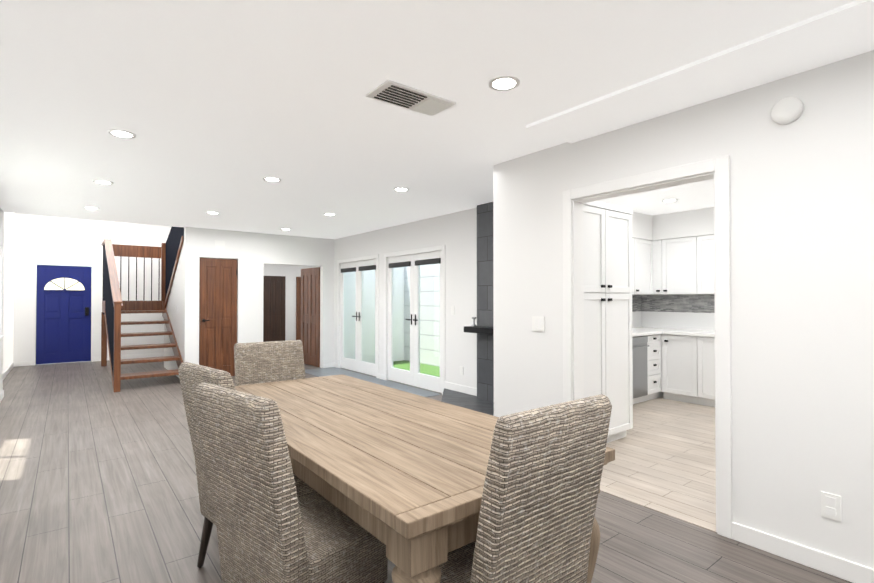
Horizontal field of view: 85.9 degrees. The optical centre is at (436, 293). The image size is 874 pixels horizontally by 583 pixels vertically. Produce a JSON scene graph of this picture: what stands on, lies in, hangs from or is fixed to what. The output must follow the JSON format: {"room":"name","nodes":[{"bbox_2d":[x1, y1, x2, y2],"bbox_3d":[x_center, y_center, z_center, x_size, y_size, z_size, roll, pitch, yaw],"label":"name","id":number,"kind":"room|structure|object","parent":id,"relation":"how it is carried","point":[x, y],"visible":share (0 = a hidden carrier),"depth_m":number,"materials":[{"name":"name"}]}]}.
{"room":"dining room","nodes":[
{"label":"dining room","id":0,"kind":"room"},
{"bbox_2d":[0,360,851,582],"bbox_3d":[-1.232,1.437,6.344,7.900,0.064,17.240,1,-1,-38],"label":"floor","id":1,"kind":"structure","parent":0,"point":[98,480],"depth_m":3.23,"materials":[{"name":"laminate"}]},
{"bbox_2d":[101,226,200,391],"bbox_3d":[-4.914,-0.139,8.650,1.935,3.149,3.390,1,-1,-38],"label":"staircase","id":2,"kind":"structure","parent":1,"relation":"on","point":[115,306],"depth_m":8.31,"materials":[{"name":"brown wood"}]},
{"bbox_2d":[178,362,318,567],"bbox_3d":[-0.914,0.850,2.325,0.480,1.028,0.535,-1,-1,43],"label":"wicker chair","id":3,"kind":"object","parent":1,"relation":"on","point":[192,376],"visible":0.35,"depth_m":2.26,"materials":[{"name":"grey wicker"}]},
{"bbox_2d":[234,340,304,385],"bbox_3d":[-1.072,0.860,3.221,0.480,1.028,0.535,1,-1,-38],"label":"wicker chair","id":4,"kind":"object","parent":1,"relation":"on","point":[264,362],"visible":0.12,"depth_m":3.35,"materials":[{"name":"grey wicker"}]},
{"bbox_2d":[194,383,387,582],"bbox_3d":[-0.541,0.843,1.765,0.480,1.028,0.535,-1,-1,40],"label":"wicker chair","id":5,"kind":"object","parent":1,"relation":"on","point":[271,526],"visible":0.9,"depth_m":1.59,"materials":[{"name":"grey"}]},
{"bbox_2d":[305,367,441,396],"bbox_3d":[-1.258,1.421,7.654,0.720,0.005,3.370,1,-1,-38],"label":"tile strip","id":6,"kind":"object","parent":1,"relation":"on","point":[321,372],"visible":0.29,"depth_m":7.86,"materials":[{"name":"grey tile"}]},
{"bbox_2d":[234,374,614,582],"bbox_3d":[-0.403,0.987,2.419,0.980,0.755,2.300,1,-1,-38],"label":"dining table","id":7,"kind":"object","parent":1,"relation":"on","point":[400,475],"visible":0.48,"depth_m":1.76,"materials":[{"name":"brown wood"}]},
{"bbox_2d":[441,388,493,415],"bbox_3d":[0.449,1.349,5.422,0.799,0.100,2.145,1,-1,-38],"label":"hearth","id":8,"kind":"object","parent":1,"relation":"on","point":[465,400],"depth_m":5.66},
{"bbox_2d":[464,202,493,401],"bbox_3d":[0.876,0.093,5.297,0.299,2.408,1.398,1,-1,-38],"label":"fireplace","id":9,"kind":"object","parent":8,"relation":"on","point":[483,328],"visible":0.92,"depth_m":5.74,"materials":[{"name":"tile"}]},
{"bbox_2d":[438,394,611,582],"bbox_3d":[0.212,0.841,1.559,0.480,1.028,0.535,1,-1,-38],"label":"wicker chair","id":10,"kind":"object","parent":1,"relation":"on","point":[540,491],"visible":0.92,"depth_m":1.35,"materials":[{"name":"grey wicker"}]},
{"bbox_2d":[583,201,632,442],"bbox_3d":[1.288,0.286,4.304,1.180,2.200,0.455,1,-1,-38],"label":"pantry","id":11,"kind":"object","parent":1,"relation":"on","point":[607,254],"visible":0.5,"depth_m":4.29,"materials":[{"name":"white wood"}]},
{"bbox_2d":[632,335,647,403],"bbox_3d":[2.244,0.968,6.026,0.666,0.876,0.600,1,-1,-38],"label":"dishwasher","id":12,"kind":"object","parent":1,"relation":"on","point":[639,342],"depth_m":5.89,"materials":[{"name":"grey"}]},
{"bbox_2d":[648,331,667,399],"bbox_3d":[2.675,0.971,6.324,0.379,0.876,0.665,1,-1,-38],"label":"base cabinet","id":13,"kind":"object","parent":1,"relation":"on","point":[657,344],"depth_m":6.18,"materials":[{"name":"white wood"}]},
{"bbox_2d":[668,335,691,402],"bbox_3d":[3.359,0.970,6.217,0.588,0.876,0.528,1,-1,-38],"label":"base cabinet","id":14,"kind":"object","parent":1,"relation":"on","point":[674,364],"depth_m":6.06,"materials":[{"name":"white wood"}]},
{"bbox_2d":[632,327,679,334],"bbox_3d":[2.334,0.511,6.089,2.376,0.040,0.620,1,-1,-38],"label":"countertop","id":15,"kind":"structure","parent":14,"relation":"on","point":[636,330],"depth_m":6.27,"materials":[{"name":"white stone"}]},
{"bbox_2d":[692,335,714,406],"bbox_3d":[3.765,0.964,5.702,0.588,0.876,1.017,1,-1,-38],"label":"base cabinet","id":16,"kind":"object","parent":1,"relation":"on","point":[703,346],"depth_m":5.83,"materials":[{"name":"white wood"}]},
{"bbox_2d":[668,329,714,338],"bbox_3d":[4.538,0.495,4.709,0.621,0.040,4.276,1,-1,-38],"label":"countertop","id":17,"kind":"structure","parent":16,"relation":"on","point":[682,331],"depth_m":5.99,"materials":[{"name":"white stone"}]},
{"bbox_2d":[0,50,873,568],"bbox_3d":[-1.220,-0.191,6.372,7.870,3.200,17.240,1,-1,-38],"label":"wall","id":18,"kind":"structure","parent":0,"point":[802,292],"depth_m":2.62,"materials":[{"name":"white paint"}]},
{"bbox_2d":[36,265,91,363],"bbox_3d":[-7.750,0.428,9.767,0.900,2.020,0.125,1,-1,-38],"label":"entry door","id":19,"kind":"structure","parent":18,"relation":"in","point":[63,314],"depth_m":9.77,"materials":[{"name":"painted wood"},{"name":"glass"}]},
{"bbox_2d":[199,258,236,375],"bbox_3d":[-3.681,0.412,7.922,0.590,2.010,0.110,1,-1,-38],"label":"closet door","id":20,"kind":"structure","parent":18,"relation":"in","point":[217,310],"depth_m":7.93,"materials":[{"name":"brown wood"}]},
{"bbox_2d":[263,276,285,341],"bbox_3d":[-4.983,0.478,14.189,0.800,2.020,0.040,1,-1,-38],"label":"door","id":21,"kind":"structure","parent":18,"relation":"in","point":[273,308],"depth_m":14.21,"materials":[{"name":"brown wood"}]},
{"bbox_2d":[296,277,300,339],"bbox_3d":[-4.095,0.486,14.888,0.760,2.020,0.040,1,-1,-38],"label":"hall door","id":22,"kind":"structure","parent":18,"relation":"in","point":[298,308],"depth_m":14.68,"materials":[{"name":"brown wood"}]},
{"bbox_2d":[301,267,319,366],"bbox_3d":[-2.557,0.460,9.475,0.082,1.950,0.801,1,-1,-38],"label":"door leaf","id":23,"kind":"structure","parent":18,"relation":"in","point":[310,308],"depth_m":9.42,"materials":[{"name":"brown wood"}]},
{"bbox_2d":[337,254,378,377],"bbox_3d":[-1.421,0.389,8.524,0.115,2.090,1.540,1,-1,-38],"label":"french door","id":24,"kind":"structure","parent":18,"relation":"attached to","point":[359,265],"depth_m":8.52,"materials":[{"name":"white wood"}]},
{"bbox_2d":[384,245,444,394],"bbox_3d":[-0.345,0.373,7.157,0.115,2.090,1.600,1,-1,-38],"label":"french door","id":25,"kind":"structure","parent":18,"relation":"attached to","point":[414,259],"depth_m":7.14,"materials":[{"name":"white wood"}]},
{"bbox_2d":[404,263,439,366],"bbox_3d":[0.761,-0.067,8.453,0.120,3.000,4.620,1,-1,-38],"label":"siding","id":26,"kind":"object","parent":18,"relation":"attached to","point":[432,334],"depth_m":9.56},
{"bbox_2d":[0,155,873,582],"bbox_3d":[-1.716,0.319,4.830,4.950,2.145,15.200,1,-1,-38],"label":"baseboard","id":27,"kind":"structure","parent":18,"relation":"attached to","point":[718,173],"depth_m":2.68,"materials":[{"name":"white"}]},
{"bbox_2d":[460,366,463,374],"bbox_3d":[0.327,1.023,6.221,0.008,0.110,0.070,1,-1,-38],"label":"outlet","id":28,"kind":"object","parent":18,"relation":"attached to","point":[461,368],"depth_m":6.22,"materials":[{"name":"white plastic"}]},
{"bbox_2d":[532,316,544,331],"bbox_3d":[0.798,0.239,3.705,0.011,0.120,0.120,1,-1,-38],"label":"light switch","id":29,"kind":"object","parent":18,"relation":"attached to","point":[538,322],"depth_m":3.70,"materials":[{"name":"white plastic"}]},
{"bbox_2d":[631,239,638,294],"bbox_3d":[2.347,-0.372,6.279,0.638,0.760,0.332,1,-1,-38],"label":"upper cabinet","id":30,"kind":"object","parent":18,"relation":"attached to","point":[635,242],"depth_m":6.33,"materials":[{"name":"white wood"}]},
{"bbox_2d":[632,295,641,327],"bbox_3d":[2.130,0.251,6.323,2.340,0.485,0.013,1,-1,-38],"label":"backsplash","id":31,"kind":"structure","parent":18,"relation":"attached to","point":[636,299],"depth_m":6.97,"materials":[{"name":"white stone"}]},
{"bbox_2d":[632,211,654,238],"bbox_3d":[2.124,-0.928,6.102,2.040,0.348,0.344,1,-1,-38],"label":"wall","id":32,"kind":"structure","parent":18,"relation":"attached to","point":[643,225],"depth_m":6.43,"materials":[{"name":"white paint"}]},
{"bbox_2d":[639,239,650,294],"bbox_3d":[2.725,-0.369,6.577,0.559,0.760,0.332,1,-1,-38],"label":"upper cabinet","id":33,"kind":"object","parent":18,"relation":"attached to","point":[644,244],"depth_m":6.50,"materials":[{"name":"white wood"}]},
{"bbox_2d":[651,235,702,294],"bbox_3d":[3.242,-0.369,6.569,0.373,0.760,0.984,1,-1,-38],"label":"upper cabinet","id":34,"kind":"object","parent":18,"relation":"attached to","point":[672,253],"depth_m":6.35,"materials":[{"name":"white wood"}]},
{"bbox_2d":[641,294,714,330],"bbox_3d":[4.586,0.238,5.147,0.013,0.485,4.899,1,-1,-38],"label":"backsplash","id":35,"kind":"structure","parent":18,"relation":"attached to","point":[687,311],"depth_m":6.62,"materials":[{"name":"grey tile"}]},
{"bbox_2d":[655,207,713,238],"bbox_3d":[4.463,-0.940,5.055,0.338,0.348,4.884,1,-1,-38],"label":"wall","id":36,"kind":"structure","parent":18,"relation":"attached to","point":[697,221],"depth_m":6.25,"materials":[{"name":"white paint"}]},
{"bbox_2d":[703,235,713,293],"bbox_3d":[3.812,-0.377,5.883,0.327,0.760,1.038,1,-1,-38],"label":"upper cabinet","id":37,"kind":"object","parent":18,"relation":"attached to","point":[708,240],"depth_m":6.04,"materials":[{"name":"white wood"}]},
{"bbox_2d":[771,96,803,124],"bbox_3d":[1.803,-0.946,2.422,0.036,0.136,0.136,1,-1,-38],"label":"smoke detector","id":38,"kind":"object","parent":18,"relation":"attached to","point":[787,110],"visible":0.98,"depth_m":2.41,"materials":[{"name":"white plastic"}]},
{"bbox_2d":[821,491,840,521],"bbox_3d":[1.913,1.033,2.280,0.011,0.120,0.075,1,-1,-38],"label":"outlet","id":39,"kind":"object","parent":18,"relation":"attached to","point":[830,506],"depth_m":2.28,"materials":[{"name":"white plastic"}]},
{"bbox_2d":[0,0,873,238],"bbox_3d":[-1.220,-1.486,6.387,7.870,0.810,17.240,1,-1,-38],"label":"ceiling","id":40,"kind":"structure","parent":0,"point":[223,108],"depth_m":2.63,"materials":[{"name":"white paint"}]},
{"bbox_2d":[83,207,98,209],"bbox_3d":[-4.443,-1.101,6.031,0.157,0.007,0.182,1,-1,-38],"label":"recessed light","id":41,"kind":"object","parent":40,"relation":"in","point":[94,208],"depth_m":6.05,"materials":[{"name":"white"}]},
{"bbox_2d":[93,180,113,184],"bbox_3d":[-3.333,-1.116,4.692,0.164,0.007,0.185,1,-1,-38],"label":"recessed light","id":42,"kind":"object","parent":40,"relation":"in","point":[96,181],"depth_m":4.70,"materials":[{"name":"white"}]},
{"bbox_2d":[107,129,135,137],"bbox_3d":[-2.227,-1.132,3.318,0.167,0.007,0.187,1,-1,-38],"label":"recessed light","id":43,"kind":"object","parent":40,"relation":"in","point":[115,132],"depth_m":3.31,"materials":[{"name":"white"}]},
{"bbox_2d":[263,177,280,181],"bbox_3d":[-1.609,-1.118,4.577,0.161,0.007,0.184,1,-1,-38],"label":"recessed light","id":44,"kind":"object","parent":40,"relation":"in","point":[272,179],"depth_m":4.58,"materials":[{"name":"white"}]},
{"bbox_2d":[393,187,408,191],"bbox_3d":[-0.377,-1.113,5.000,0.168,0.007,0.173,1,-1,-38],"label":"recessed light","id":45,"kind":"object","parent":40,"relation":"in","point":[401,189],"depth_m":5.00,"materials":[{"name":"white"}]},
{"bbox_2d":[366,79,455,115],"bbox_3d":[-0.146,-1.134,2.748,0.480,0.016,0.240,1,-1,-38],"label":"ceiling vent","id":46,"kind":"object","parent":40,"relation":"in","point":[405,96],"visible":1,"depth_m":2.72,"materials":[{"name":"white metal"}]},
{"bbox_2d":[488,76,519,90],"bbox_3d":[0.364,-1.141,2.542,0.176,0.007,0.172,1,-1,-38],"label":"recessed light","id":47,"kind":"object","parent":40,"relation":"in","point":[503,83],"depth_m":2.54,"materials":[{"name":"white"}]},
{"bbox_2d":[662,199,677,201],"bbox_3d":[2.756,-1.106,5.558,0.188,0.007,0.164,1,-1,-38],"label":"recessed light","id":48,"kind":"object","parent":40,"relation":"in","point":[666,200],"depth_m":5.56,"materials":[{"name":"white"}]},
{"label":"outside","id":49,"kind":"structure","parent":0,"visible":0},
{"bbox_2d":[393,360,439,376],"bbox_3d":[-1.632,1.445,5.074,10.700,0.100,16.500,1,-1,-38],"label":"ground","id":50,"kind":"structure","parent":49,"point":[406,367],"depth_m":9.15,"materials":[{"name":"green plant"}]}
]}

